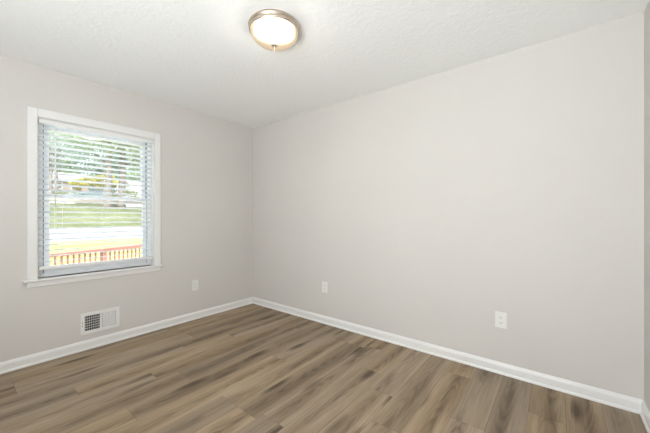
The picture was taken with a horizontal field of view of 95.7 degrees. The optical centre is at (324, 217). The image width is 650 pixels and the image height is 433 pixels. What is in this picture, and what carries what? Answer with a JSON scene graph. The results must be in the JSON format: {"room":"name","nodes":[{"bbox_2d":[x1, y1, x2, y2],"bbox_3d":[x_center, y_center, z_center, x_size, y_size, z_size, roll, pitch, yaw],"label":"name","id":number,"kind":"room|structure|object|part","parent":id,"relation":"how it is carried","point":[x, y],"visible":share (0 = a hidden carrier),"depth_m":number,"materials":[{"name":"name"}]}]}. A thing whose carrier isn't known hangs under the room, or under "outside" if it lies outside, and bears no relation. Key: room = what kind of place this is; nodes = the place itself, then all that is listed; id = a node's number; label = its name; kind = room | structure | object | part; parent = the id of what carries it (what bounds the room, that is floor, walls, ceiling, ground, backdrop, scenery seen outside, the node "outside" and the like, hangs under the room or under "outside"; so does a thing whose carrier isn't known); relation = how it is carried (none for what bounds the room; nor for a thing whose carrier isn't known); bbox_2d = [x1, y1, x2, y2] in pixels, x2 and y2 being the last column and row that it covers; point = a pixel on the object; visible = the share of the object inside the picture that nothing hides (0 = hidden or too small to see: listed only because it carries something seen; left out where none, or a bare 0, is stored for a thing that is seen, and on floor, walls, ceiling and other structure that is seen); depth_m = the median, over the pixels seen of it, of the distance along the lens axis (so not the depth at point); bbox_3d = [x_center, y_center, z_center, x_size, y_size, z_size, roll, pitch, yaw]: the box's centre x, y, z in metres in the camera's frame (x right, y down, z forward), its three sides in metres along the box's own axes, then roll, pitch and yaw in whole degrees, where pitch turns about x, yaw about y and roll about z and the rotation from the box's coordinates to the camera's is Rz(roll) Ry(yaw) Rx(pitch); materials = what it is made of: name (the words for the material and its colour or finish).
{"room":"empty bedroom","nodes":[
{"label":"empty bedroom","id":0,"kind":"room"},
{"bbox_2d":[49,133,90,193],"bbox_3d":[-37.912,-8.654,39.375,10.538,12.002,11.020,0,0,14],"label":"shade tree","id":1,"kind":"object","parent":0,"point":[50,143],"visible":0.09,"depth_m":40.11,"materials":[{"name":"green plant"}]},
{"bbox_2d":[0,55,252,361],"bbox_3d":[-2.336,-0.028,2.551,0.140,2.440,4.100,0,0,38],"label":"wall","id":2,"kind":"structure","parent":0,"point":[207,161],"depth_m":3.04,"materials":[{"name":"beige paint"}]},
{"bbox_2d":[23,106,163,287],"bbox_3d":[-2.124,-0.164,2.792,0.174,1.458,1.057,0,0,38],"label":"window","id":3,"kind":"structure","parent":2,"relation":"in","point":[33,113],"depth_m":2.62,"materials":[{"name":"white paint"}]},
{"bbox_3d":[-2.370,-0.196,2.381,0.018,1.395,0.059,0,0,38],"label":"casing","id":4,"kind":"part","parent":3,"relation":"part of","materials":[{"name":"white paint"}]},
{"bbox_3d":[-2.098,0.511,2.772,0.109,0.018,1.057,0,0,38],"label":"sill","id":5,"kind":"part","parent":3,"relation":"part of","materials":[{"name":"white paint"}]},
{"bbox_3d":[-2.168,-0.479,2.827,0.026,0.619,0.791,0,0,38],"label":"sash","id":6,"kind":"part","parent":3,"relation":"part of","materials":[{"name":"white plastic"}]},
{"bbox_3d":[-2.161,-0.159,2.821,0.080,1.321,0.877,0,0,38],"label":"frame","id":7,"kind":"part","parent":3,"relation":"part of","materials":[{"name":"white plastic"}]},
{"bbox_3d":[-2.144,0.133,2.808,0.026,0.678,0.791,0,0,38],"label":"sash","id":8,"kind":"part","parent":3,"relation":"part of","materials":[{"name":"glass"}]},
{"bbox_2d":[38,118,152,269],"bbox_3d":[-2.101,-0.192,2.774,0.068,1.251,0.869,0,0,38],"label":"window blind","id":9,"kind":"object","parent":3,"relation":"attached to","point":[40,121],"visible":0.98,"depth_m":2.70,"materials":[{"name":"white plastic"}]},
{"bbox_3d":[-2.310,-0.184,2.520,0.055,1.188,0.002,0,0,38],"label":"ladder cord","id":10,"kind":"part","parent":9,"relation":"part of","materials":[{"name":"white fabric"}]},
{"bbox_3d":[-2.260,-0.245,2.531,0.011,1.065,0.011,0,0,16],"label":"lift cord","id":11,"kind":"part","parent":9,"relation":"part of","materials":[{"name":"white fabric"}]},
{"bbox_3d":[-2.106,0.422,2.778,0.050,0.024,0.865,0,0,38],"label":"rail","id":12,"kind":"part","parent":9,"relation":"part of","materials":[{"name":"white plastic"}]},
{"bbox_3d":[-2.076,-0.860,2.754,0.016,0.067,0.889,0,0,38],"label":"casing","id":13,"kind":"part","parent":3,"relation":"part of","materials":[{"name":"white paint"}]},
{"bbox_3d":[-1.780,-0.196,3.126,0.018,1.395,0.059,0,0,38],"label":"casing","id":14,"kind":"part","parent":3,"relation":"part of","materials":[{"name":"white paint"}]},
{"bbox_2d":[80,306,119,335],"bbox_3d":[-2.087,0.958,2.741,0.016,0.191,0.298,0,0,38],"label":"air vent","id":15,"kind":"object","parent":2,"relation":"in","point":[100,320],"visible":1,"depth_m":2.74,"materials":[{"name":"white metal"}]},
{"bbox_2d":[0,297,252,373],"bbox_3d":[-2.273,1.150,2.501,0.022,0.084,4.100,0,0,38],"label":"baseboard","id":16,"kind":"structure","parent":2,"relation":"attached to","point":[40,357],"depth_m":2.78,"materials":[{"name":"white paint"}]},
{"bbox_2d":[192,280,197,290],"bbox_3d":[-1.525,0.794,3.458,0.008,0.120,0.077,0,0,38],"label":"wall outlet","id":17,"kind":"object","parent":2,"relation":"attached to","point":[194,282],"visible":1,"depth_m":3.45,"materials":[{"name":"white plastic"}]},
{"bbox_2d":[0,303,646,432],"bbox_3d":[-1.273,1.242,0.755,4.036,0.100,5.880,0,0,38],"label":"floor","id":18,"kind":"structure","parent":0,"point":[251,368],"depth_m":2.02,"materials":[{"name":"plastic"}]},
{"bbox_2d":[0,0,648,127],"bbox_3d":[-1.273,-1.323,0.755,4.036,0.150,5.880,0,0,38],"label":"ceiling","id":19,"kind":"structure","parent":0,"point":[201,56],"depth_m":2.07,"materials":[{"name":"white paint"}]},
{"bbox_2d":[248,9,299,51],"bbox_3d":[-0.328,-1.161,1.910,0.330,0.174,0.330,0,0,38],"label":"ceiling lamp","id":20,"kind":"object","parent":19,"relation":"attached to","point":[274,30],"visible":1,"depth_m":1.82,"materials":[{"name":"white glass"}]},
{"bbox_3d":[-0.328,-1.165,1.910,0.297,0.080,0.297,0,0,38],"label":"lamp shade","id":21,"kind":"part","parent":20,"relation":"part of","materials":[{"name":"white glass"}]},
{"bbox_2d":[253,12,643,399],"bbox_3d":[0.507,-0.028,3.006,4.036,2.440,0.140,0,0,38],"label":"wall","id":22,"kind":"structure","parent":0,"point":[511,183],"depth_m":2.31,"materials":[{"name":"beige paint"}]},
{"bbox_2d":[322,281,327,292],"bbox_3d":[-0.003,0.784,3.315,0.077,0.120,0.008,0,0,38],"label":"wall outlet","id":23,"kind":"object","parent":22,"relation":"attached to","point":[324,284],"visible":1,"depth_m":3.31,"materials":[{"name":"white plastic"}]},
{"bbox_2d":[253,297,642,413],"bbox_3d":[0.457,1.150,2.942,3.756,0.084,0.022,0,0,38],"label":"baseboard","id":24,"kind":"structure","parent":22,"relation":"attached to","point":[606,397],"depth_m":2.31,"materials":[{"name":"white paint"}]},
{"bbox_2d":[495,311,506,328],"bbox_3d":[1.344,0.783,2.249,0.077,0.120,0.008,0,0,38],"label":"wall outlet","id":25,"kind":"object","parent":22,"relation":"attached to","point":[500,317],"visible":1,"depth_m":2.25,"materials":[{"name":"white plastic"}]},
{"bbox_2d":[644,0,649,411],"bbox_3d":[0.720,-0.028,0.135,0.140,2.440,4.100,0,0,38],"label":"wall","id":26,"kind":"structure","parent":0,"point":[647,10],"depth_m":1.72,"materials":[{"name":"beige paint"}]},
{"bbox_2d":[640,400,649,432],"bbox_3d":[0.656,1.150,0.185,0.022,0.084,4.100,0,0,38],"label":"baseboard","id":27,"kind":"structure","parent":26,"relation":"attached to","point":[645,414],"depth_m":1.70,"materials":[{"name":"white paint"}]},
{"label":"outside","id":28,"kind":"structure","parent":0,"visible":0},
{"bbox_3d":[-3.523,1.682,6.313,6.350,0.060,6.588,0,0,38],"label":"deck","id":29,"kind":"object","parent":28,"visible":0},
{"bbox_2d":[50,245,141,264],"bbox_3d":[-4.904,1.183,7.469,0.130,0.937,7.000,0,0,16],"label":"porch railing","id":30,"kind":"object","parent":29,"relation":"on","point":[132,246],"visible":0.1,"depth_m":6.73,"materials":[{"name":"red wood"}]},
{"bbox_3d":[-4.904,0.746,7.469,0.130,0.062,7.000,0,0,16],"label":"handrail","id":31,"kind":"part","parent":30,"relation":"part of","materials":[{"name":"red wood"}]},
{"bbox_3d":[-5.102,1.214,6.777,0.090,0.877,0.090,0,0,16],"label":"post","id":32,"kind":"part","parent":30,"relation":"part of","materials":[{"name":"red wood"}]},
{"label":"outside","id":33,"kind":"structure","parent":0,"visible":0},
{"bbox_2d":[50,238,141,265],"bbox_3d":[-1.719,1.857,23.803,25.260,0.170,120.000,0,0,38],"label":"ground","id":34,"kind":"structure","parent":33,"point":[67,246],"depth_m":18.09,"materials":[{"name":"green plant"}]},
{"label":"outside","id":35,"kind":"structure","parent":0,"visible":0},
{"bbox_2d":[50,203,141,227],"bbox_3d":[-21.389,-0.437,39.362,11.300,2.742,120.000,0,0,38],"label":"hillside","id":36,"kind":"structure","parent":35,"point":[59,225],"depth_m":32.53,"materials":[{"name":"green plant"}]},
{"bbox_2d":[49,131,138,206],"bbox_3d":[-26.096,-8.540,37.051,13.541,14.688,15.475,0,0,38],"label":"shade tree","id":37,"kind":"object","parent":36,"relation":"on","point":[67,135],"visible":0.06,"depth_m":36.40,"materials":[{"name":"green plant"}]},
{"bbox_2d":[80,139,140,206],"bbox_3d":[-25.418,-8.068,39.794,13.999,13.524,13.356,0,0,38],"label":"shade tree","id":38,"kind":"object","parent":36,"relation":"on","point":[129,150],"visible":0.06,"depth_m":38.28,"materials":[{"name":"green plant"}]},
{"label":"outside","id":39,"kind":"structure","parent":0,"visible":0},
{"bbox_2d":[126,204,141,206],"bbox_3d":[-25.709,-1.642,41.316,1.700,0.352,5.516,0,0,38],"label":"path","id":40,"kind":"structure","parent":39,"point":[127,205],"depth_m":40.31,"materials":[{"name":"concrete"}]},
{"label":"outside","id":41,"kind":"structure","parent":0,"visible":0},
{"bbox_2d":[50,227,141,241],"bbox_3d":[-14.291,1.353,33.747,6.800,0.838,120.000,0,0,38],"label":"road","id":42,"kind":"structure","parent":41,"point":[119,228],"depth_m":25.83,"materials":[{"name":"grey asphalt"}]},
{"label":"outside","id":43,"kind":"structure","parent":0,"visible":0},
{"bbox_2d":[53,191,140,197],"bbox_3d":[-59.310,-5.825,69.357,67.400,5.952,120.000,0,0,38],"label":"slope","id":44,"kind":"structure","parent":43,"point":[57,192],"depth_m":49.40,"materials":[{"name":"green plant"}]},
{"bbox_2d":[49,137,65,171],"bbox_3d":[-69.306,-12.889,69.003,13.443,20.230,14.031,0,0,38],"label":"tree","id":45,"kind":"object","parent":44,"relation":"on","point":[50,137],"visible":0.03,"depth_m":72.35,"materials":[{"name":"green plant"}]},
{"bbox_2d":[49,134,86,173],"bbox_3d":[-77.091,-17.743,85.973,13.935,21.126,13.874,0,0,38],"label":"tree","id":46,"kind":"object","parent":44,"relation":"on","point":[60,160],"visible":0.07,"depth_m":84.92,"materials":[{"name":"green plant"}]},
{"bbox_2d":[49,132,91,189],"bbox_3d":[-46.338,-11.700,51.931,10.604,14.198,10.252,0,0,-30],"label":"shade tree","id":47,"kind":"object","parent":44,"relation":"on","point":[57,182],"visible":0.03,"depth_m":51.03,"materials":[{"name":"green plant"}]},
{"bbox_2d":[53,172,89,190],"bbox_3d":[-53.529,-6.558,58.988,6.940,5.100,9.300,0,0,38],"label":"house","id":48,"kind":"structure","parent":44,"relation":"on","point":[59,176],"depth_m":58.20,"materials":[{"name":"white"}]},
{"bbox_2d":[68,178,88,190],"bbox_3d":[-42.815,-5.659,51.022,2.744,2.716,2.887,0,0,38],"label":"shrub","id":49,"kind":"object","parent":44,"relation":"on","point":[82,179],"visible":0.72,"depth_m":50.77,"materials":[{"name":"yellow plant"}]},
{"bbox_2d":[80,175,100,189],"bbox_3d":[-44.153,-6.358,55.589,2.553,3.422,3.699,0,0,38],"label":"shrub","id":50,"kind":"object","parent":44,"relation":"on","point":[85,179],"visible":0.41,"depth_m":55.31,"materials":[{"name":"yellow plant"}]},
{"bbox_2d":[63,141,129,192],"bbox_3d":[-54.949,-14.403,70.671,12.259,20.159,13.833,0,0,38],"label":"tree","id":51,"kind":"object","parent":44,"relation":"on","point":[73,157],"visible":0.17,"depth_m":68.90,"materials":[{"name":"green plant"}]},
{"bbox_2d":[94,175,114,190],"bbox_3d":[-38.132,-5.670,50.691,2.370,3.813,3.101,0,0,38],"label":"shrub","id":52,"kind":"object","parent":44,"relation":"on","point":[96,180],"visible":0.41,"depth_m":50.11,"materials":[{"name":"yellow plant"}]},
{"bbox_2d":[112,175,117,194],"bbox_3d":[-38.034,-5.971,53.279,2.558,3.802,2.547,0,0,-10],"label":"shrub","id":53,"kind":"object","parent":44,"relation":"on","point":[115,181],"visible":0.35,"depth_m":53.16,"materials":[{"name":"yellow plant"}]},
{"bbox_2d":[96,144,139,175],"bbox_3d":[-60.031,-17.880,86.033,13.130,21.467,13.823,0,0,38],"label":"tree","id":54,"kind":"object","parent":44,"relation":"on","point":[96,144],"visible":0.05,"depth_m":85.77,"materials":[{"name":"green plant"}]},
{"bbox_2d":[117,146,140,180],"bbox_3d":[-40.618,-13.762,69.001,12.858,19.952,14.806,0,0,38],"label":"tree","id":55,"kind":"object","parent":44,"relation":"on","point":[129,159],"visible":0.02,"depth_m":65.15,"materials":[{"name":"green plant"}]},
{"bbox_2d":[126,190,138,197],"bbox_3d":[-32.749,-3.861,49.862,2.312,1.796,1.963,0,0,-24],"label":"shrub","id":56,"kind":"object","parent":44,"relation":"on","point":[127,191],"visible":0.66,"depth_m":49.83,"materials":[{"name":"green plant"}]},
{"bbox_2d":[126,181,140,195],"bbox_3d":[-36.186,-5.108,58.188,4.940,4.400,6.100,0,0,38],"label":"garage","id":57,"kind":"structure","parent":44,"relation":"on","point":[127,182],"depth_m":55.48,"materials":[{"name":"white"}]},
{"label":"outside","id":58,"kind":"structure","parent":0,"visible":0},
{"bbox_3d":[-30.134,-2.603,46.279,7.000,0.491,120.000,0,0,38],"label":"street","id":59,"kind":"object","parent":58,"visible":0},
{"bbox_2d":[75,190,103,195],"bbox_3d":[-35.099,-3.476,44.491,1.816,1.450,4.458,0,0,38],"label":"car","id":60,"kind":"object","parent":59,"relation":"on","point":[91,194],"visible":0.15,"depth_m":43.93,"materials":[{"name":"silver metal"}]},
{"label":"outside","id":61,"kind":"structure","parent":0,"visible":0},
{"bbox_2d":[50,198,141,204],"bbox_3d":[-26.605,-2.083,43.487,2.000,0.550,120.000,0,0,38],"label":"verge","id":62,"kind":"structure","parent":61,"point":[50,198],"depth_m":38.75,"materials":[{"name":"green plant"}]}
]}

